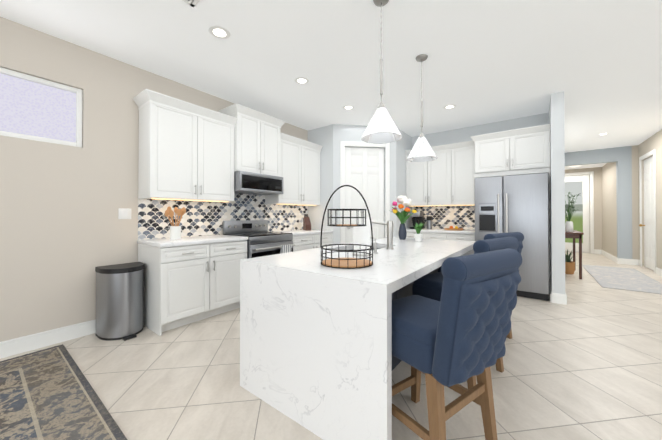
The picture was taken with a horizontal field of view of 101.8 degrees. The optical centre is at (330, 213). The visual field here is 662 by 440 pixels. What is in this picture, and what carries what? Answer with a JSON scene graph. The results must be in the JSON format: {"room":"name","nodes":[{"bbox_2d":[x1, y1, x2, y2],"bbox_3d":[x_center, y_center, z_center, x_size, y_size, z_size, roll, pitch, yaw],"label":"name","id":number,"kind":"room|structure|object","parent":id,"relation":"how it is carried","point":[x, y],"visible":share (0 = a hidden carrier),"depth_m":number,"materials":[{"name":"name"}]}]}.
{"room":"kitchen","nodes":[
{"label":"kitchen","id":0,"kind":"room"},
{"bbox_2d":[0,17,307,341],"bbox_3d":[-3.548,-0.224,1.296,0.140,2.840,10.290,0,0,37],"label":"wall","id":1,"kind":"structure","parent":0,"point":[65,231],"depth_m":2.57,"materials":[{"name":"beige paint"}]},
{"bbox_2d":[0,67,82,146],"bbox_3d":[-2.660,-0.937,2.447,0.060,0.576,0.586,0,0,37],"label":"window","id":2,"kind":"structure","parent":1,"relation":"in","point":[36,108],"depth_m":2.45,"materials":[{"name":"glass"}]},
{"bbox_2d":[118,208,130,218],"bbox_3d":[-2.229,0.006,2.911,0.009,0.116,0.116,0,0,37],"label":"switch plate","id":3,"kind":"object","parent":1,"relation":"attached to","point":[124,213],"visible":1,"depth_m":2.91,"materials":[{"name":"white plastic"}]},
{"bbox_2d":[137,97,233,201],"bbox_3d":[-1.723,-0.681,3.309,0.321,1.040,0.999,0,0,37],"label":"upper cabinet","id":4,"kind":"object","parent":1,"relation":"attached to","point":[188,151],"depth_m":3.08,"materials":[{"name":"paint"}]},
{"bbox_2d":[138,193,307,239],"bbox_3d":[-1.306,-0.001,4.131,0.007,0.630,2.819,0,0,37],"label":"backsplash","id":5,"kind":"structure","parent":1,"relation":"attached to","point":[202,218],"depth_m":3.69,"materials":[{"name":"tile"}]},
{"bbox_2d":[221,109,280,176],"bbox_3d":[-1.167,-0.965,4.003,0.371,0.805,0.773,0,0,37],"label":"upper cabinet","id":6,"kind":"object","parent":1,"relation":"attached to","point":[256,141],"depth_m":3.82,"materials":[{"name":"paint"}]},
{"bbox_2d":[234,171,282,194],"bbox_3d":[-1.140,-0.427,3.980,0.438,0.260,0.769,0,0,37],"label":"microwave","id":7,"kind":"object","parent":6,"relation":"attached to","point":[252,183],"visible":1,"depth_m":3.79,"materials":[{"name":"metal"}]},
{"bbox_2d":[265,137,320,204],"bbox_3d":[-0.640,-0.673,4.740,0.321,1.040,1.037,0,0,37],"label":"upper cabinet","id":8,"kind":"object","parent":1,"relation":"attached to","point":[300,164],"depth_m":4.60,"materials":[{"name":"paint"}]},
{"bbox_2d":[0,251,661,439],"bbox_3d":[2.484,1.230,1.930,9.700,0.060,18.600,0,0,37],"label":"floor","id":9,"kind":"structure","parent":0,"point":[585,363],"depth_m":1.94,"materials":[{"name":"tile"}]},
{"bbox_2d":[0,344,126,439],"bbox_3d":[-2.436,1.183,0.370,2.513,0.014,3.313,0,0,37],"label":"rug","id":10,"kind":"object","parent":9,"relation":"on","point":[48,394],"visible":1,"depth_m":1.69,"materials":[{"name":"fabric"}]},
{"bbox_2d":[95,262,143,340],"bbox_3d":[-2.065,0.867,2.688,0.375,0.675,0.372,0,0,37],"label":"trash can","id":11,"kind":"object","parent":9,"relation":"on","point":[119,301],"visible":1,"depth_m":2.58,"materials":[{"name":"metal"}]},
{"bbox_2d":[138,240,246,335],"bbox_3d":[-1.608,0.773,3.212,0.611,0.870,0.999,0,0,37],"label":"base cabinet","id":12,"kind":"object","parent":9,"relation":"on","point":[185,285],"depth_m":2.88,"materials":[{"name":"paint"}]},
{"bbox_2d":[223,220,294,258],"bbox_3d":[-1.014,0.660,3.878,0.714,1.105,0.769,0,0,37],"label":"range","id":13,"kind":"object","parent":9,"relation":"on","point":[262,241],"visible":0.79,"depth_m":3.78,"materials":[{"name":"grey metal"}]},
{"bbox_2d":[292,233,332,251],"bbox_3d":[-0.523,0.782,4.644,0.611,0.870,1.038,0,0,37],"label":"base cabinet","id":14,"kind":"object","parent":9,"relation":"on","point":[302,242],"depth_m":4.40,"materials":[{"name":"paint"}]},
{"bbox_2d":[137,229,332,247],"bbox_3d":[-1.058,0.323,3.930,0.625,0.040,2.826,0,0,37],"label":"countertop","id":15,"kind":"structure","parent":14,"relation":"on","point":[168,242],"depth_m":3.12,"materials":[{"name":"stone"}]},
{"bbox_2d":[165,206,185,239],"bbox_3d":[-1.759,0.109,3.046,0.191,0.374,0.216,0,0,37],"label":"utensil crock","id":16,"kind":"object","parent":15,"relation":"on","point":[175,232],"visible":1,"depth_m":3.00,"materials":[{"name":"white ceramic"}]},
{"bbox_2d":[303,214,310,230],"bbox_3d":[-0.432,0.160,4.851,0.100,0.294,0.168,0,0,-23],"label":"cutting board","id":17,"kind":"object","parent":15,"relation":"on","point":[306,223],"visible":0.98,"depth_m":4.82,"materials":[{"name":"brown wood"}]},
{"bbox_2d":[240,237,475,439],"bbox_3d":[0.548,0.766,2.515,1.110,0.875,2.450,0,0,37],"label":"kitchen island","id":18,"kind":"object","parent":9,"relation":"on","point":[318,358],"visible":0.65,"depth_m":1.49,"materials":[{"name":"stone"}]},
{"bbox_2d":[320,185,372,268],"bbox_3d":[0.101,0.070,1.723,0.339,0.505,0.339,0,0,37],"label":"basket","id":19,"kind":"object","parent":18,"relation":"on","point":[348,263],"visible":1,"depth_m":1.68,"materials":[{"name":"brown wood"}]},
{"bbox_2d":[352,210,369,255],"bbox_3d":[0.241,0.152,2.106,0.150,0.347,0.150,0,0,37],"label":"paper towel roll","id":20,"kind":"object","parent":18,"relation":"on","point":[361,234],"visible":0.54,"depth_m":2.05,"materials":[{"name":"white paper"}]},
{"bbox_2d":[370,237,377,252],"bbox_3d":[0.340,0.260,2.218,0.103,0.131,0.044,0,0,37],"label":"soap dispenser","id":21,"kind":"object","parent":18,"relation":"on","point":[375,247],"visible":0.81,"depth_m":2.19,"materials":[{"name":"silver metal"}]},
{"bbox_2d":[371,221,393,248],"bbox_3d":[0.445,0.198,2.560,0.332,0.260,0.100,0,0,37],"label":"faucet","id":22,"kind":"object","parent":18,"relation":"on","point":[390,226],"visible":0.88,"depth_m":2.45,"materials":[{"name":"silver metal"}]},
{"bbox_2d":[389,195,416,239],"bbox_3d":[0.910,0.050,3.410,0.328,0.567,0.315,0,0,37],"label":"vase","id":23,"kind":"object","parent":18,"relation":"on","point":[402,216],"visible":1,"depth_m":3.39,"materials":[{"name":"blue ceramic"}]},
{"bbox_2d":[413,222,425,241],"bbox_3d":[1.048,0.220,3.177,0.154,0.223,0.172,0,0,37],"label":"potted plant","id":24,"kind":"object","parent":18,"relation":"on","point":[418,235],"visible":1,"depth_m":3.16,"materials":[{"name":"green plant"}]},
{"bbox_2d":[406,232,449,239],"bbox_3d":[1.881,0.785,5.155,0.904,0.870,0.611,0,0,37],"label":"base cabinet","id":25,"kind":"object","parent":9,"relation":"on","point":[425,235],"depth_m":4.82,"materials":[{"name":"paint"}]},
{"bbox_2d":[406,228,474,233],"bbox_3d":[2.030,0.329,5.037,1.286,0.040,0.625,0,0,37],"label":"countertop","id":26,"kind":"structure","parent":25,"relation":"on","point":[444,231],"depth_m":4.79,"materials":[{"name":"stone"}]},
{"bbox_2d":[410,212,423,228],"bbox_3d":[1.715,0.140,5.376,0.200,0.340,0.267,0,0,37],"label":"coffee maker","id":27,"kind":"object","parent":26,"relation":"on","point":[418,218],"visible":0.83,"depth_m":5.30,"materials":[{"name":"black plastic"}]},
{"bbox_2d":[427,216,431,228],"bbox_3d":[1.920,0.184,5.249,0.100,0.250,0.100,0,0,37],"label":"coffee grinder","id":28,"kind":"object","parent":26,"relation":"on","point":[429,222],"visible":1,"depth_m":5.21,"materials":[{"name":"metal"}]},
{"bbox_2d":[444,226,462,230],"bbox_3d":[2.238,0.269,4.907,0.320,0.077,0.320,0,0,37],"label":"serving tray","id":29,"kind":"object","parent":26,"relation":"on","point":[456,228],"visible":0.98,"depth_m":4.88,"materials":[{"name":"brown wood"}]},
{"bbox_2d":[392,248,521,439],"bbox_3d":[0.530,0.684,1.358,0.534,1.026,0.627,0,0,-35],"label":"stool","id":30,"kind":"object","parent":9,"relation":"on","point":[455,337],"visible":0.96,"depth_m":1.13,"materials":[{"name":"fabric"}]},
{"bbox_2d":[450,233,474,240],"bbox_3d":[2.345,0.783,4.804,0.504,0.870,0.611,0,0,37],"label":"base cabinet","id":31,"kind":"object","parent":9,"relation":"on","point":[452,236],"depth_m":4.53,"materials":[{"name":"paint"}]},
{"bbox_2d":[412,236,518,388],"bbox_3d":[1.013,0.688,2.060,0.534,1.026,0.628,0,0,-37],"label":"stool","id":32,"kind":"object","parent":9,"relation":"on","point":[429,286],"visible":0.1,"depth_m":1.98,"materials":[{"name":"fabric"}]},
{"bbox_2d":[438,232,523,338],"bbox_3d":[1.448,0.692,2.639,0.534,1.026,0.628,0,0,-31],"label":"stool","id":33,"kind":"object","parent":9,"relation":"on","point":[519,236],"visible":0.19,"depth_m":2.45,"materials":[{"name":"fabric"}]},
{"bbox_2d":[474,172,548,300],"bbox_3d":[2.816,0.327,4.214,0.910,1.775,0.888,0,0,37],"label":"refrigerator","id":34,"kind":"object","parent":9,"relation":"on","point":[511,203],"visible":0.73,"depth_m":3.81,"materials":[{"name":"silver metal"}]},
{"bbox_2d":[565,249,574,273],"bbox_3d":[4.801,0.972,5.471,0.260,0.500,0.260,0,0,37],"label":"potted plant","id":35,"kind":"object","parent":9,"relation":"on","point":[569,266],"visible":0.56,"depth_m":5.38,"materials":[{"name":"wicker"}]},
{"bbox_2d":[565,230,583,279],"bbox_3d":[4.790,0.792,5.455,0.378,0.860,1.100,0,0,37],"label":"console table","id":36,"kind":"object","parent":9,"relation":"on","point":[574,234],"visible":0.46,"depth_m":4.97,"materials":[{"name":"brown wood"}]},
{"bbox_2d":[565,192,580,231],"bbox_3d":[4.596,-0.029,5.216,0.361,0.776,0.370,0,0,37],"label":"plant","id":37,"kind":"object","parent":36,"relation":"on","point":[568,225],"visible":0.85,"depth_m":5.17,"materials":[{"name":"green plant"}]},
{"bbox_2d":[582,265,661,293],"bbox_3d":[5.536,1.214,5.139,0.860,0.010,2.510,0,0,37],"label":"rug","id":38,"kind":"object","parent":9,"relation":"on","point":[629,279],"visible":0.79,"depth_m":4.91,"materials":[{"name":"white fabric"}]},
{"bbox_2d":[0,0,661,152],"bbox_3d":[2.484,-1.680,1.948,9.700,0.080,18.600,0,0,37],"label":"ceiling","id":39,"kind":"structure","parent":0,"point":[598,63],"depth_m":2.77,"materials":[{"name":"paint"}]},
{"bbox_2d":[182,0,200,6],"bbox_3d":[-1.062,-1.629,1.937,0.270,0.021,0.270,0,0,37],"label":"ceiling vent","id":40,"kind":"object","parent":39,"relation":"in","point":[192,3],"visible":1,"depth_m":2.08,"materials":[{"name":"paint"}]},
{"bbox_2d":[208,25,229,38],"bbox_3d":[-1.010,-1.635,2.437,0.184,0.004,0.184,0,0,37],"label":"recessed light","id":41,"kind":"object","parent":39,"relation":"in","point":[219,32],"visible":1,"depth_m":2.43,"materials":[{"name":"paint"}]},
{"bbox_2d":[294,77,308,84],"bbox_3d":[-0.359,-1.629,3.311,0.184,0.004,0.184,0,0,37],"label":"recessed light","id":42,"kind":"object","parent":39,"relation":"in","point":[301,80],"visible":1,"depth_m":3.30,"materials":[{"name":"paint"}]},
{"bbox_2d":[343,105,353,109],"bbox_3d":[0.269,-1.624,4.140,0.184,0.004,0.184,0,0,37],"label":"recessed light","id":43,"kind":"object","parent":39,"relation":"in","point":[348,107],"visible":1,"depth_m":4.13,"materials":[{"name":"paint"}]},
{"bbox_2d":[361,0,401,143],"bbox_3d":[0.385,-1.105,2.055,0.308,1.068,0.308,0,0,37],"label":"pendant light","id":44,"kind":"object","parent":39,"relation":"hanging from","point":[382,128],"visible":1,"depth_m":2.04,"materials":[{"name":"white metal"}]},
{"bbox_2d":[407,54,436,161],"bbox_3d":[0.950,-1.100,2.818,0.308,1.068,0.308,0,0,37],"label":"pendant light","id":45,"kind":"object","parent":39,"relation":"hanging from","point":[422,150],"visible":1,"depth_m":2.78,"materials":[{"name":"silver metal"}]},
{"bbox_2d":[443,104,455,108],"bbox_3d":[1.815,-1.624,4.111,0.184,0.004,0.184,0,0,37],"label":"recessed light","id":46,"kind":"object","parent":39,"relation":"in","point":[451,106],"visible":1,"depth_m":4.09,"materials":[{"name":"paint"}]},
{"bbox_2d":[308,124,411,245],"bbox_3d":[0.626,-0.198,5.473,1.470,2.840,1.650,0,0,37],"label":"wall","id":47,"kind":"structure","parent":0,"point":[328,138],"depth_m":5.03,"materials":[{"name":"grey paint"}]},
{"bbox_2d":[340,141,389,243],"bbox_3d":[0.633,-0.047,4.956,0.938,2.531,0.019,0,0,-8],"label":"door frame","id":48,"kind":"structure","parent":47,"relation":"attached to","point":[343,144],"depth_m":4.94,"materials":[{"name":"paint"}]},
{"bbox_2d":[345,147,384,243],"bbox_3d":[0.628,-0.007,5.008,0.571,2.428,0.566,0,0,37],"label":"pantry door","id":49,"kind":"structure","parent":47,"relation":"in","point":[364,171],"depth_m":5.00,"materials":[{"name":"paint"}]},
{"bbox_2d":[412,113,547,148],"bbox_3d":[2.657,-0.201,5.057,2.510,2.840,0.140,0,0,37],"label":"wall","id":50,"kind":"structure","parent":0,"point":[464,134],"depth_m":4.93,"materials":[{"name":"grey paint"}]},
{"bbox_2d":[412,205,474,229],"bbox_3d":[2.222,0.081,5.292,1.288,0.480,0.007,0,0,37],"label":"backsplash","id":51,"kind":"structure","parent":50,"relation":"attached to","point":[463,217],"depth_m":5.23,"materials":[{"name":"tile"}]},
{"bbox_2d":[405,124,550,297],"bbox_3d":[2.399,-0.021,4.732,2.246,2.476,0.668,0,0,37],"label":"upper cabinet","id":52,"kind":"object","parent":50,"relation":"attached to","point":[449,174],"visible":0.88,"depth_m":4.70,"materials":[{"name":"paint"}]},
{"bbox_2d":[548,91,564,293],"bbox_3d":[4.477,-0.198,5.498,0.140,2.840,4.720,0,0,37],"label":"wall","id":53,"kind":"structure","parent":0,"point":[557,166],"depth_m":3.62,"materials":[{"name":"grey paint"}]},
{"bbox_2d":[565,167,600,249],"bbox_3d":[7.614,-0.178,8.679,1.980,2.840,0.140,0,0,37],"label":"wall","id":54,"kind":"structure","parent":0,"point":[597,170],"depth_m":8.21,"materials":[{"name":"beige paint"}]},
{"bbox_2d":[565,175,589,252],"bbox_3d":[7.692,0.018,8.557,0.778,2.422,0.108,0,0,37],"label":"front door","id":55,"kind":"structure","parent":54,"relation":"in","point":[575,186],"depth_m":8.48,"materials":[{"name":"paint"}]},
{"bbox_2d":[565,171,593,253],"bbox_3d":[7.673,-0.022,8.532,0.960,2.525,0.019,0,0,37],"label":"door frame","id":56,"kind":"structure","parent":54,"relation":"attached to","point":[591,173],"depth_m":8.27,"materials":[{"name":"paint"}]},
{"bbox_2d":[565,163,605,169],"bbox_3d":[6.985,-1.503,7.922,1.660,0.199,1.840,0,0,37],"label":"ceiling","id":57,"kind":"structure","parent":0,"point":[588,166],"depth_m":8.07,"materials":[{"name":"paint"}]},
{"bbox_2d":[565,145,638,258],"bbox_3d":[6.206,-0.187,7.249,3.020,2.840,0.160,0,0,37],"label":"wall","id":58,"kind":"structure","parent":0,"point":[625,159],"depth_m":6.49,"materials":[{"name":"blue paint"}]},
{"bbox_2d":[601,162,616,256],"bbox_3d":[7.719,-0.187,7.351,0.210,2.840,1.830,0,0,37],"label":"wall","id":59,"kind":"structure","parent":0,"point":[605,221],"depth_m":7.33,"materials":[{"name":"beige paint"}]},
{"bbox_2d":[638,129,661,268],"bbox_3d":[1.752,-0.228,0.675,9.340,2.840,15.700,0,0,37],"label":"wall","id":60,"kind":"structure","parent":0,"point":[653,142],"depth_m":5.39,"materials":[{"name":"beige paint"}]},
{"bbox_2d":[0,249,661,358],"bbox_3d":[0.998,1.137,2.618,5.499,0.135,17.500,0,0,37],"label":"baseboard","id":61,"kind":"structure","parent":60,"relation":"attached to","point":[15,346],"depth_m":2.51,"materials":[{"name":"paint"}]},
{"bbox_2d":[639,156,653,270],"bbox_3d":[6.885,0.001,5.837,0.125,2.422,0.814,0,0,37],"label":"hall door","id":62,"kind":"structure","parent":60,"relation":"in","point":[648,221],"depth_m":5.90,"materials":[{"name":"paint"}]},
{"bbox_2d":[639,149,656,273],"bbox_3d":[6.873,-0.038,5.846,0.019,2.525,1.000,0,0,37],"label":"door frame","id":63,"kind":"structure","parent":60,"relation":"attached to","point":[650,153],"depth_m":5.51,"materials":[{"name":"paint"}]}
]}

